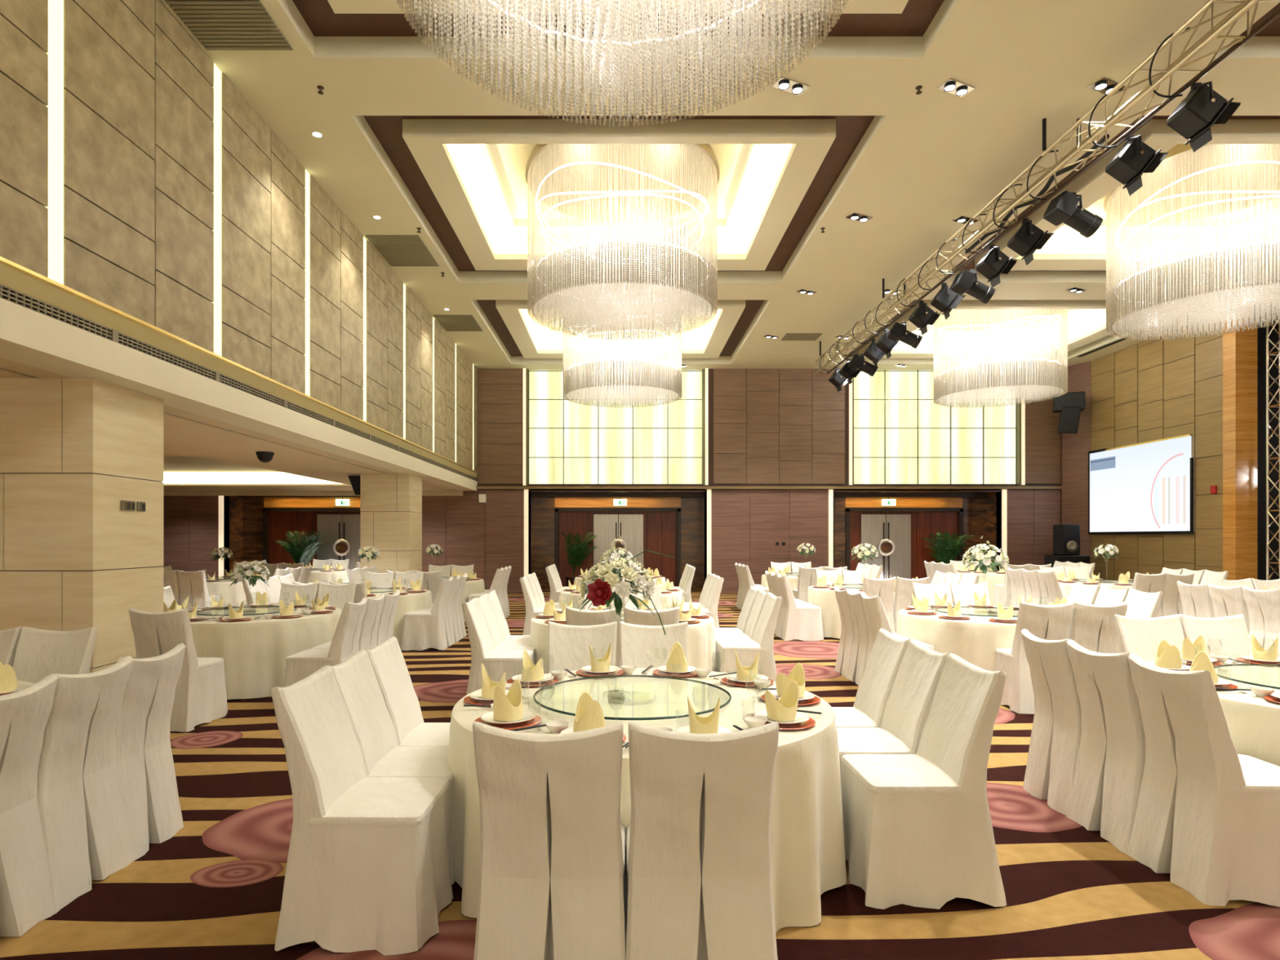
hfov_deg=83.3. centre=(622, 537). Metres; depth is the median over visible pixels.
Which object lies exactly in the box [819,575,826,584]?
folded napkin
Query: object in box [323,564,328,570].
folded napkin
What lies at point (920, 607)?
folded napkin
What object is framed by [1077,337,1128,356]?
ceiling vent
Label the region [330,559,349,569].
banquet chair
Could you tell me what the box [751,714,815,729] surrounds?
charger plate
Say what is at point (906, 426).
window
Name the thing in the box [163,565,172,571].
banquet chair
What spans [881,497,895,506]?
exit sign
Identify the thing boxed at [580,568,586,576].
folded napkin
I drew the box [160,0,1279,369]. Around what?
ceiling
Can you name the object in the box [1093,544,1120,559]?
flower arrangement
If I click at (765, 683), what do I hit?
sauce bowl
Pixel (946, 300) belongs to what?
stage light
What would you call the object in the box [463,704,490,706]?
chopsticks
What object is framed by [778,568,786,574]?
folded napkin
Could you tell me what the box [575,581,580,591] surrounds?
folded napkin
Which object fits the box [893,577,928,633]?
banquet chair
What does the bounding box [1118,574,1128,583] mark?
folded napkin
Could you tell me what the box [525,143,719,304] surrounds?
chandelier
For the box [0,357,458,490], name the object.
ceiling
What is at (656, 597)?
banquet chair
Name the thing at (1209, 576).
banquet chair
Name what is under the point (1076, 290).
recessed light
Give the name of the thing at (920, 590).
banquet chair
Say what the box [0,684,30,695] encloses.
dinner plate
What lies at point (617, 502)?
exit sign
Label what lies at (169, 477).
trim
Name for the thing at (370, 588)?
turntable
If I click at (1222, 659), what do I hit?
sauce bowl
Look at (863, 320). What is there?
power cable
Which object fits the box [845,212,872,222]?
recessed light
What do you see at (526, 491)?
trim
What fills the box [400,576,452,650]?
banquet chair
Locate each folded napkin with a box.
[0,662,17,693]
[163,599,176,612]
[176,595,188,609]
[181,601,197,618]
[207,572,215,580]
[211,593,222,607]
[225,568,231,576]
[228,601,243,618]
[255,591,267,604]
[279,600,293,615]
[294,591,306,604]
[311,595,325,611]
[315,592,328,606]
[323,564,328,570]
[333,577,342,583]
[336,563,342,569]
[364,577,372,586]
[365,582,369,594]
[392,577,400,587]
[392,582,402,592]
[410,577,420,588]
[411,580,421,591]
[451,568,457,576]
[470,570,475,578]
[481,663,505,698]
[493,679,523,721]
[521,648,543,681]
[543,599,555,615]
[552,604,566,620]
[560,595,573,611]
[568,579,577,589]
[573,691,605,732]
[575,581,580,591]
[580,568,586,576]
[589,643,611,671]
[592,605,602,610]
[596,604,606,608]
[636,597,649,608]
[640,605,653,610]
[653,568,659,576]
[656,577,662,586]
[657,580,666,591]
[666,578,674,589]
[666,641,688,671]
[671,595,684,611]
[678,603,692,620]
[687,695,720,733]
[689,600,701,615]
[734,650,759,681]
[764,680,798,721]
[768,566,773,573]
[775,662,804,698]
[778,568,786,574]
[785,565,791,572]
[817,576,825,586]
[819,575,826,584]
[833,577,842,588]
[835,573,844,583]
[862,574,871,582]
[911,593,924,607]
[915,596,928,612]
[934,591,946,605]
[946,600,960,616]
[961,564,968,571]
[968,564,974,569]
[973,591,986,605]
[997,602,1013,619]
[1017,593,1031,606]
[1054,596,1067,604]
[1056,571,1065,579]
[1063,573,1071,581]
[1067,570,1075,578]
[1087,573,1095,582]
[1092,571,1099,578]
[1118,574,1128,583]
[1120,571,1129,579]
[1155,640,1182,669]
[1181,635,1206,660]
[1189,650,1217,684]
[1251,634,1278,661]
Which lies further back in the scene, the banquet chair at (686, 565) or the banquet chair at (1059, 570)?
the banquet chair at (686, 565)
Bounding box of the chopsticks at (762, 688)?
[761,688,776,689]
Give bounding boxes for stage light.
[828,367,848,391]
[839,359,860,384]
[863,338,884,367]
[875,328,902,358]
[908,300,941,335]
[930,282,965,319]
[975,244,1017,288]
[1007,217,1054,265]
[1104,134,1168,195]
[1166,81,1240,152]
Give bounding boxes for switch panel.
[120,500,145,511]
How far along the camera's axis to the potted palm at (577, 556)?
21.01 m
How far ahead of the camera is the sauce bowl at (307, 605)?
8.54 m
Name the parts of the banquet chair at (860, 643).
backrest, seat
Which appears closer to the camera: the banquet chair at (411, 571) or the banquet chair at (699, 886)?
the banquet chair at (699, 886)
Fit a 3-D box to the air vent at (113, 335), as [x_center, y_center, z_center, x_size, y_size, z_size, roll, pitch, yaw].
[-4.199,-1.660,11.090,0.031,0.100,19.180,0,0,0]
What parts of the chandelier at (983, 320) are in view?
ceiling plate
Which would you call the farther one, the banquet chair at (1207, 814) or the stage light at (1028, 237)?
the stage light at (1028, 237)
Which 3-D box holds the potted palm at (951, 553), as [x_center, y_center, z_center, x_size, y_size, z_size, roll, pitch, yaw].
[9.535,0.711,21.144,1.402,1.777,1.171,0,0,-20]
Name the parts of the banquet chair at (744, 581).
backrest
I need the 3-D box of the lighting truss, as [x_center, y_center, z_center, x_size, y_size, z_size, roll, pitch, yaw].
[5.100,-4.518,10.446,0.444,0.684,15.917,0,0,0]
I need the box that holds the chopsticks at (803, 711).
[796,709,822,714]
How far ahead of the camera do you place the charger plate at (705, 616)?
7.46 m
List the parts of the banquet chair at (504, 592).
backrest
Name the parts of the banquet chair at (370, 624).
seat, backrest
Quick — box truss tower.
[1266,315,1279,580]
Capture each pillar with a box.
[0,377,163,672]
[360,473,422,573]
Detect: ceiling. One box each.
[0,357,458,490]
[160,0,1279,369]
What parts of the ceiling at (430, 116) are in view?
panel, panel, panel, panel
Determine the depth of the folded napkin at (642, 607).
6.82 m
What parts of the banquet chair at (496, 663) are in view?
backrest, seat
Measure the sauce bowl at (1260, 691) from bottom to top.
0.045 m
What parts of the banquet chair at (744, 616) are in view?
seat, backrest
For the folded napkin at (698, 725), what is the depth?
2.92 m
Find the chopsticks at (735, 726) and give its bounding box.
[733,724,743,730]
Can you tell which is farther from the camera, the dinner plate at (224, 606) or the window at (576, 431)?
the window at (576, 431)
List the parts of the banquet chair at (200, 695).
backrest, seat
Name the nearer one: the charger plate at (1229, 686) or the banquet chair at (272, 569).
the charger plate at (1229, 686)
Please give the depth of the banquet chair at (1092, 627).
6.53 m
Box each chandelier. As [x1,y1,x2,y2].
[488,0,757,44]
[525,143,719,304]
[561,309,683,384]
[933,309,1064,384]
[1103,143,1279,304]
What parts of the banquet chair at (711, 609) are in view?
seat, backrest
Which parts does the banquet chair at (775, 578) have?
backrest, seat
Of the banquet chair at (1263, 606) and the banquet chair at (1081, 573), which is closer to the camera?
the banquet chair at (1263, 606)
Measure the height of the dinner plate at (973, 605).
0.018 m
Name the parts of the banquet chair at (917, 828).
seat, backrest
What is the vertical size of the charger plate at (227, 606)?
0.014 m
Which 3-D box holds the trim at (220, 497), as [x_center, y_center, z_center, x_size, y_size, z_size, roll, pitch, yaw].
[-8.895,0.110,20.670,5.410,2.980,0.060,0,0,0]
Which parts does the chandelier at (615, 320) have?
ceiling plate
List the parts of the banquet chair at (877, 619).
backrest, seat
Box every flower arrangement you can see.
[209,546,234,560]
[228,561,270,609]
[356,546,380,561]
[426,543,444,556]
[577,549,675,692]
[598,535,635,613]
[796,542,815,555]
[850,542,880,562]
[960,535,1011,577]
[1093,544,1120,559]
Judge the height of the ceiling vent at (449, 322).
0.020 m
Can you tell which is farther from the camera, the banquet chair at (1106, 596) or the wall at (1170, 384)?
the wall at (1170, 384)
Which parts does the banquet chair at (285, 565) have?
backrest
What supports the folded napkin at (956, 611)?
on the dinner plate at (945, 615)
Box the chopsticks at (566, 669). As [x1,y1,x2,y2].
[564,668,576,676]
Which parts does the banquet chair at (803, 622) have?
backrest, seat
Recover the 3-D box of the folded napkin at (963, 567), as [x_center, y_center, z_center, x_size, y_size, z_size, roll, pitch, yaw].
[8.240,0.731,17.300,0.131,0.165,0.137,0,0,18]
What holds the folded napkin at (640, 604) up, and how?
on the dinner plate at (635, 607)
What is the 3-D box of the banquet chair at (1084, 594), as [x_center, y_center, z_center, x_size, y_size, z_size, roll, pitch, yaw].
[5.551,1.091,9.026,0.666,1.019,0.565,0,0,1]
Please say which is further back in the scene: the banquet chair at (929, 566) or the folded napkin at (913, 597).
the banquet chair at (929, 566)
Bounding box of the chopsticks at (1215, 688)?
[1215,688,1251,690]
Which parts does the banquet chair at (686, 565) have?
backrest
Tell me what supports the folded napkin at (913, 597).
on the dinner plate
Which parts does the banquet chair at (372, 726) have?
backrest, seat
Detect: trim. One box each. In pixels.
[0,263,477,477]
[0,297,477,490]
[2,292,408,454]
[162,471,342,484]
[163,490,463,495]
[218,495,223,576]
[476,485,1062,488]
[524,489,711,576]
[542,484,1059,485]
[828,489,1007,569]
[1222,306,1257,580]
[1250,299,1279,328]
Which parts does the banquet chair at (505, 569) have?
backrest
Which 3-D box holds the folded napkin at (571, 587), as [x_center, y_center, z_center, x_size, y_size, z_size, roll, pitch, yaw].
[-0.780,0.731,11.250,0.138,0.165,0.134,0,0,-31]
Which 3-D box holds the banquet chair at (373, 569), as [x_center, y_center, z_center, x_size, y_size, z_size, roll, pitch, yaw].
[-4.851,1.091,14.627,0.666,1.019,0.565,0,0,0]
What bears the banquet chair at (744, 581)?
on the floor
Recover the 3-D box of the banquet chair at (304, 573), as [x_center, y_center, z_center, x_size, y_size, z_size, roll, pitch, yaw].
[-6.803,1.091,14.797,0.670,1.019,0.564,0,0,0]
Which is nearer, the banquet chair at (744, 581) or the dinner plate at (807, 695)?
the dinner plate at (807, 695)
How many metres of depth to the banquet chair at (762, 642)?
7.12 m
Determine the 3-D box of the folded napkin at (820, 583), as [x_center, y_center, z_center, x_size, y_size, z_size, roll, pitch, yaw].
[3.290,0.731,11.900,0.134,0.165,0.138,0,0,-43]
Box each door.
[317,514,359,569]
[593,514,643,565]
[860,514,911,578]
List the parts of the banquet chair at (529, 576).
backrest, seat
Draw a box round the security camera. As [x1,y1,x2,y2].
[255,451,274,462]
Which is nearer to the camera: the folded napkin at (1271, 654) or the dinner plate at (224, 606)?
the folded napkin at (1271, 654)
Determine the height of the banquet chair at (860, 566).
1.019 m
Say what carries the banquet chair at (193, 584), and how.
on the floor
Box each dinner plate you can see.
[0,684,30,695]
[189,616,203,619]
[204,604,228,608]
[222,616,249,620]
[250,603,271,605]
[273,613,299,617]
[311,608,329,612]
[408,589,423,591]
[469,689,509,702]
[480,710,535,724]
[511,673,554,683]
[538,613,553,617]
[547,617,565,622]
[560,726,573,733]
[580,665,620,674]
[591,606,612,609]
[632,606,653,609]
[657,665,696,674]
[674,725,731,733]
[679,617,697,622]
[691,613,706,617]
[725,673,768,683]
[754,710,808,724]
[769,689,814,701]
[910,609,933,613]
[929,604,951,607]
[941,613,967,617]
[968,604,991,607]
[991,617,1017,621]
[1149,662,1190,671]
[1180,655,1217,662]
[1213,678,1231,686]
[1240,655,1279,663]
[1271,692,1279,698]
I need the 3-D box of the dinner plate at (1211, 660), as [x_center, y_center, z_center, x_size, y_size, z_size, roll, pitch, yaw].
[3.795,0.811,4.773,0.244,0.018,0.244,0,0,0]
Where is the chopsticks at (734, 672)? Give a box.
[708,671,736,677]
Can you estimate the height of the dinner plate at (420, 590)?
0.018 m
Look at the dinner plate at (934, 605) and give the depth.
8.50 m
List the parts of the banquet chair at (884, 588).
backrest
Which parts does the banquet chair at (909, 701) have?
seat, backrest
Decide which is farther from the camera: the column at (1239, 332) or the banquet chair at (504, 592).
the column at (1239, 332)
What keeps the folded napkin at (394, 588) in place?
on the dinner plate
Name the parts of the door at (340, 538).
ring handle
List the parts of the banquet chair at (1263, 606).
backrest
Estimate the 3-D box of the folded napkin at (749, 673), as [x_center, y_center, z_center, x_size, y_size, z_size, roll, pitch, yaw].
[0.715,0.731,4.127,0.137,0.165,0.134,0,0,3]
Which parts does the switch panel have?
plate, plate, plate, plate, plate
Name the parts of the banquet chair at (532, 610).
backrest, seat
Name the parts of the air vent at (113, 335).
grille frame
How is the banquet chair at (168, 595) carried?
on the floor
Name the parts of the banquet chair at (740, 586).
backrest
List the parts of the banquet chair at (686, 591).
backrest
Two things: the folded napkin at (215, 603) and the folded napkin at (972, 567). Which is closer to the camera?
the folded napkin at (215, 603)
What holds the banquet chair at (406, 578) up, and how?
on the floor
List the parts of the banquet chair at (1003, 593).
seat, backrest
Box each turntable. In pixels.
[195,605,297,616]
[205,576,244,579]
[369,587,393,593]
[533,675,731,720]
[831,583,862,588]
[935,606,1018,617]
[970,569,999,572]
[1073,579,1130,582]
[1213,663,1279,689]
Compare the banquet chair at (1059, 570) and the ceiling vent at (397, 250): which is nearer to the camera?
the ceiling vent at (397, 250)
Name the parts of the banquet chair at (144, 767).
backrest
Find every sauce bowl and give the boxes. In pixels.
[212,615,223,621]
[263,613,274,618]
[271,602,279,605]
[302,609,312,614]
[304,603,312,607]
[505,683,512,689]
[546,720,568,733]
[551,670,567,679]
[620,665,636,674]
[653,726,672,731]
[694,667,711,677]
[743,715,766,728]
[753,679,771,689]
[1182,660,1186,665]
[1209,655,1229,663]
[1249,686,1275,697]
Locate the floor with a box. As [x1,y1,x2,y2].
[0,591,1279,959]
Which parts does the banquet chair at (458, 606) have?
backrest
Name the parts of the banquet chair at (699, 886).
seat, backrest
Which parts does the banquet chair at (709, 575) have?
seat, backrest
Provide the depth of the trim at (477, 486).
20.56 m
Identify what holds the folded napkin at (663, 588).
on the dinner plate
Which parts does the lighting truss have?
hanging rod, hanging rod, hanging rod, hanging rod, hanging rod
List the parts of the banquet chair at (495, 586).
seat, backrest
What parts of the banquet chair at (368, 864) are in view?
backrest, seat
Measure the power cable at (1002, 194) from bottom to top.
0.396 m
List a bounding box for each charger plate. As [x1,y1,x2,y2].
[202,606,228,609]
[218,617,253,622]
[271,614,302,618]
[310,610,333,613]
[463,695,523,704]
[475,715,541,729]
[506,677,559,686]
[535,615,553,618]
[544,620,566,623]
[576,669,624,676]
[653,669,697,677]
[679,620,700,623]
[691,615,709,618]
[720,677,773,686]
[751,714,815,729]
[760,694,820,705]
[904,607,932,610]
[907,611,937,614]
[937,615,969,619]
[988,618,1017,622]
[1186,661,1223,666]
[1214,684,1237,688]
[1235,657,1279,664]
[1263,695,1279,703]
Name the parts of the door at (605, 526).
ring handle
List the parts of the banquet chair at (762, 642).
seat, backrest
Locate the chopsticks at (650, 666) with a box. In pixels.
[641,665,653,672]
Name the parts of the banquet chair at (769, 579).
backrest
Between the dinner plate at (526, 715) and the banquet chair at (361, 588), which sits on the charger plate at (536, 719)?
the dinner plate at (526, 715)
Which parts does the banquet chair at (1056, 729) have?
backrest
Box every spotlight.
[848,353,878,376]
[887,321,922,348]
[950,269,995,303]
[1043,190,1102,237]
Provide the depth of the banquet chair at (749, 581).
15.16 m
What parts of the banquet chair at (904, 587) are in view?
backrest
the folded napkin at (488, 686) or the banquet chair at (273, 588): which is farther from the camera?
the banquet chair at (273, 588)
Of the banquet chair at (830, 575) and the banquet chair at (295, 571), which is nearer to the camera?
the banquet chair at (830, 575)
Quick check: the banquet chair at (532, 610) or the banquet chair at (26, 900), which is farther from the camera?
the banquet chair at (532, 610)
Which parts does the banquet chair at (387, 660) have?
backrest, seat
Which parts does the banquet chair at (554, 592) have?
backrest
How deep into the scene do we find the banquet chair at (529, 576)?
11.29 m
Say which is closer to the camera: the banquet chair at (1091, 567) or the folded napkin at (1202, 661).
the folded napkin at (1202, 661)
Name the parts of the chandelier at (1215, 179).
ceiling plate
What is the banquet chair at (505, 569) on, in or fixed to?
on the floor
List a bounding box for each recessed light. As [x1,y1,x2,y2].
[311,132,322,137]
[373,215,381,219]
[673,364,688,367]
[763,334,780,338]
[771,76,810,95]
[795,288,817,294]
[835,334,851,339]
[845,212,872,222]
[880,288,901,294]
[893,364,908,367]
[936,78,975,97]
[951,215,978,225]
[1065,287,1086,293]
[1086,76,1125,94]
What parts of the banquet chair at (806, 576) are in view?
backrest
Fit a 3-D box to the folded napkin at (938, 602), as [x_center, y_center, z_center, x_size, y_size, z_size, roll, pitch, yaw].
[3.795,0.731,8.573,0.137,0.165,0.134,0,0,44]
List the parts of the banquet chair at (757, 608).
seat, backrest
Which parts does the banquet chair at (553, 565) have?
backrest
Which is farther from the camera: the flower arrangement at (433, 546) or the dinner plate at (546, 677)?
the flower arrangement at (433, 546)
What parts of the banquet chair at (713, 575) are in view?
seat, backrest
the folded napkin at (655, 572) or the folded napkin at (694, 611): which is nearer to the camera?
the folded napkin at (694, 611)
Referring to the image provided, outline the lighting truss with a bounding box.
[814,0,1279,374]
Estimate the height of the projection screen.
2.290 m
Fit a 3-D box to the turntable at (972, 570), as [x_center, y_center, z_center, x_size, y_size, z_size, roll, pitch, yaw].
[8.950,0.820,17.330,1.012,0.030,1.012,0,0,0]
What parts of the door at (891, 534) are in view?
ring handle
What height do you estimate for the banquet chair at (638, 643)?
1.019 m
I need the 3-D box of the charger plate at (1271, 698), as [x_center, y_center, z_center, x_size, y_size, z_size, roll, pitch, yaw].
[3.415,0.828,3.603,0.300,0.014,0.300,0,0,0]
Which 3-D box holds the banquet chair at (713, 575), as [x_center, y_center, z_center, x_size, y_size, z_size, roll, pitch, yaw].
[1.181,1.091,11.256,0.666,1.019,0.565,0,0,1]
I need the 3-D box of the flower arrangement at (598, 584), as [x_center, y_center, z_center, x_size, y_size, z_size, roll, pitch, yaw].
[0.018,0.432,3.680,0.493,0.739,0.421,0,0,-13]
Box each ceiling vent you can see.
[164,0,293,49]
[365,235,439,266]
[433,315,483,331]
[781,333,822,340]
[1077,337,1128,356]
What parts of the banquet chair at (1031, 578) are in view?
backrest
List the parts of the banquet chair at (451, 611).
backrest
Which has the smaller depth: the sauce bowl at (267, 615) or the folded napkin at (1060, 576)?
the sauce bowl at (267, 615)
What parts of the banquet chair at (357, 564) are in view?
backrest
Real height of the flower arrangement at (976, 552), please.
0.825 m
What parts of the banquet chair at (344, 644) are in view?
seat, backrest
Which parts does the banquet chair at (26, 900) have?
backrest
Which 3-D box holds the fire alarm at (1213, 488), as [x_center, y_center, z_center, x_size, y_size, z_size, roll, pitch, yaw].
[12.880,-1.040,15.660,0.040,0.180,0.140,0,0,0]
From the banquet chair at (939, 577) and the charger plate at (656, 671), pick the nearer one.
the charger plate at (656, 671)
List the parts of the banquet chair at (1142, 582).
backrest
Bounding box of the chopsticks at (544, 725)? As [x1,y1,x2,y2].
[509,724,546,731]
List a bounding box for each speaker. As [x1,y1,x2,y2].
[347,475,359,495]
[1044,524,1089,567]
[1053,391,1084,433]
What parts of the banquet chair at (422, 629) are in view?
seat, backrest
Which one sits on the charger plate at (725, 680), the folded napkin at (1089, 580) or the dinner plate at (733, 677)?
the dinner plate at (733, 677)
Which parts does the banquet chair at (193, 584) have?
backrest, seat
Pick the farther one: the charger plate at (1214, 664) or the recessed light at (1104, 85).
the recessed light at (1104, 85)
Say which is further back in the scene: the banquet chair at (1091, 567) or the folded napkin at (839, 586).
the banquet chair at (1091, 567)
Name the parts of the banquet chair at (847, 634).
backrest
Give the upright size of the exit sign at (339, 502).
0.380 m
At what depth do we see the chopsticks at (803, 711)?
3.36 m
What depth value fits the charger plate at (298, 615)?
7.46 m
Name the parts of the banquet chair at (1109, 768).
backrest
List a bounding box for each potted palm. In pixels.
[275,530,323,565]
[561,532,597,586]
[922,531,973,564]
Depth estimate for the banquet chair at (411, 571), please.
12.73 m
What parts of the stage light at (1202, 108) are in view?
tilt knob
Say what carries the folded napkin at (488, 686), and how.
on the dinner plate at (477, 695)
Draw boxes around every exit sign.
[335,497,349,506]
[613,497,626,506]
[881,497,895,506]
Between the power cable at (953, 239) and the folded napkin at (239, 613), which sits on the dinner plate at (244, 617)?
the folded napkin at (239, 613)
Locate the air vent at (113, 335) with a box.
[0,284,476,480]
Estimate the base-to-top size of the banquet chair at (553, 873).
1.019 m
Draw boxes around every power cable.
[819,351,832,371]
[829,342,843,363]
[837,334,853,355]
[852,320,868,343]
[864,308,879,333]
[875,297,893,325]
[896,277,915,306]
[917,257,937,290]
[936,239,956,274]
[961,213,986,253]
[992,183,1022,228]
[1026,150,1058,199]
[1088,88,1123,147]
[1148,26,1190,97]
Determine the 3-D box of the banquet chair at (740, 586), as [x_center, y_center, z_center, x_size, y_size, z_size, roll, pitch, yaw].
[2.901,1.091,16.381,0.664,1.019,0.558,0,0,1]
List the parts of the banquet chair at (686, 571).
backrest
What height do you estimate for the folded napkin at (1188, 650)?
0.165 m
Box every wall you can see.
[0,0,477,471]
[161,368,1062,592]
[1062,360,1092,564]
[1091,311,1222,580]
[1257,328,1279,580]
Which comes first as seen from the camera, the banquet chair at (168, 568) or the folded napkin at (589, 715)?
the folded napkin at (589, 715)
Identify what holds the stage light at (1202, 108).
hanging from the lighting truss
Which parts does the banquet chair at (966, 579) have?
backrest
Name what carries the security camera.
attached to the ceiling at (193, 442)
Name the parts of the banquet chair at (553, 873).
backrest, seat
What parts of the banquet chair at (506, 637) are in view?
backrest, seat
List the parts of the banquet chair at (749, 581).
backrest, seat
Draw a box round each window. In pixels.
[523,368,708,485]
[848,368,1025,484]
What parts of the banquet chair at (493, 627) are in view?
backrest, seat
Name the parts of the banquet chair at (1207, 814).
backrest, seat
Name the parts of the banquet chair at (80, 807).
backrest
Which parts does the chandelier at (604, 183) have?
ceiling plate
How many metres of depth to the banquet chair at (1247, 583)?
10.27 m
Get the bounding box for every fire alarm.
[478,493,486,502]
[1210,485,1217,493]
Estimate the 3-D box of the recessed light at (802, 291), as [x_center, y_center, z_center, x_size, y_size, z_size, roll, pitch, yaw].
[3.640,-4.842,14.200,0.380,0.034,0.180,0,0,-25]
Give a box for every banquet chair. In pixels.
[0,626,22,666]
[0,673,57,936]
[12,626,97,683]
[36,655,133,914]
[114,643,186,861]
[128,608,227,732]
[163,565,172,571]
[163,569,180,604]
[163,585,175,608]
[177,569,220,608]
[232,564,255,574]
[234,560,246,565]
[242,577,271,605]
[255,560,266,564]
[255,564,278,577]
[261,574,280,604]
[262,562,283,569]
[271,665,453,955]
[273,567,288,576]
[277,573,294,585]
[279,582,318,604]
[282,562,313,583]
[283,597,367,687]
[288,566,301,582]
[293,581,328,604]
[297,564,311,583]
[311,593,385,651]
[312,559,331,568]
[317,582,355,610]
[323,648,454,884]
[329,581,367,603]
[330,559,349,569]
[342,561,359,583]
[346,567,362,583]
[357,566,368,582]
[364,636,450,746]
[366,571,395,587]
[367,565,377,573]
[376,590,400,645]
[386,570,413,581]
[395,571,423,588]
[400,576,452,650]
[414,570,441,604]
[422,574,460,644]
[428,564,451,577]
[431,573,467,639]
[451,564,473,577]
[462,597,533,695]
[467,567,503,602]
[472,720,626,959]
[476,593,535,666]
[480,566,507,617]
[484,565,511,617]
[486,590,530,641]
[519,575,560,635]
[526,573,560,608]
[530,572,559,604]
[545,565,562,602]
[547,621,617,673]
[550,564,564,590]
[552,564,568,588]
[565,606,621,667]
[583,586,621,609]
[619,621,688,667]
[622,579,656,608]
[623,584,661,609]
[623,606,679,626]
[625,720,778,959]
[673,564,688,587]
[673,564,690,590]
[680,565,695,602]
[683,573,716,608]
[683,575,724,627]
[684,572,712,604]
[715,586,759,633]
[715,589,768,670]
[715,592,782,681]
[734,562,761,608]
[738,563,764,609]
[742,564,769,599]
[764,570,803,601]
[770,561,791,573]
[770,572,812,635]
[777,573,823,640]
[791,561,811,573]
[792,566,822,602]
[815,568,841,584]
[822,566,847,576]
[831,628,911,727]
[834,586,896,679]
[836,639,951,774]
[840,653,1006,909]
[841,568,868,584]
[846,588,911,685]
[855,562,865,570]
[860,591,933,667]
[862,577,896,632]
[863,563,873,575]
[869,564,883,578]
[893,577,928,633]
[912,582,952,605]
[924,560,934,584]
[930,570,949,584]
[932,561,943,573]
[941,562,956,574]
[945,572,963,604]
[949,560,968,571]
[950,582,990,605]
[951,573,979,605]
[968,560,987,568]
[992,564,1029,607]
[995,601,1074,714]
[1007,567,1026,606]
[1020,628,1081,815]
[1022,568,1063,604]
[1028,564,1051,570]
[1036,569,1068,605]
[1039,565,1064,575]
[1053,560,1067,567]
[1063,565,1089,579]
[1066,561,1080,567]
[1066,639,1145,854]
[1067,582,1100,604]
[1068,601,1127,653]
[1079,561,1095,577]
[1093,585,1129,605]
[1114,613,1184,662]
[1124,588,1163,617]
[1127,653,1279,906]
[1132,572,1164,617]
[1160,572,1194,616]
[1161,567,1182,574]
[1177,581,1214,617]
[1178,613,1252,658]
[1181,568,1204,584]
[1200,569,1228,586]
[1208,582,1249,634]
[1217,577,1253,589]
[1241,586,1279,657]
[1251,577,1279,590]
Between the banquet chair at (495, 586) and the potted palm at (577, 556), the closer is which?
the banquet chair at (495, 586)
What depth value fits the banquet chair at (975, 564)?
18.67 m
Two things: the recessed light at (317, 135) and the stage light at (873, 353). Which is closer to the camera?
the recessed light at (317, 135)
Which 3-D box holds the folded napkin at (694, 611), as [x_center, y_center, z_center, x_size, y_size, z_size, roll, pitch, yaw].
[0.760,0.731,7.500,0.141,0.165,0.134,0,0,35]
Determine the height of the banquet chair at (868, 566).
1.019 m
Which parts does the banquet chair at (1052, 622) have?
seat, backrest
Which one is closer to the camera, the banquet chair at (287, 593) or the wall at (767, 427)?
the banquet chair at (287, 593)
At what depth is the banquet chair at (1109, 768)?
3.81 m
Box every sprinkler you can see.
[316,85,324,94]
[915,85,922,94]
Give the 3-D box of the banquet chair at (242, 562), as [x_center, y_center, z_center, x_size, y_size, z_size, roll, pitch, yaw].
[-9.079,1.091,17.585,0.664,1.019,0.558,0,0,0]
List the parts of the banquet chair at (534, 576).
backrest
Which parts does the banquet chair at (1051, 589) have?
backrest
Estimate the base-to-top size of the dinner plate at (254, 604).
0.018 m
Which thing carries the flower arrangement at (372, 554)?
on the turntable
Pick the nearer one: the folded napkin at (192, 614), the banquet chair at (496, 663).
the banquet chair at (496, 663)
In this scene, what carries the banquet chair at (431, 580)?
on the floor
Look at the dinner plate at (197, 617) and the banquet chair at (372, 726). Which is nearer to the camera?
the banquet chair at (372, 726)
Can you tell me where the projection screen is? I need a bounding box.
[1088,434,1193,534]

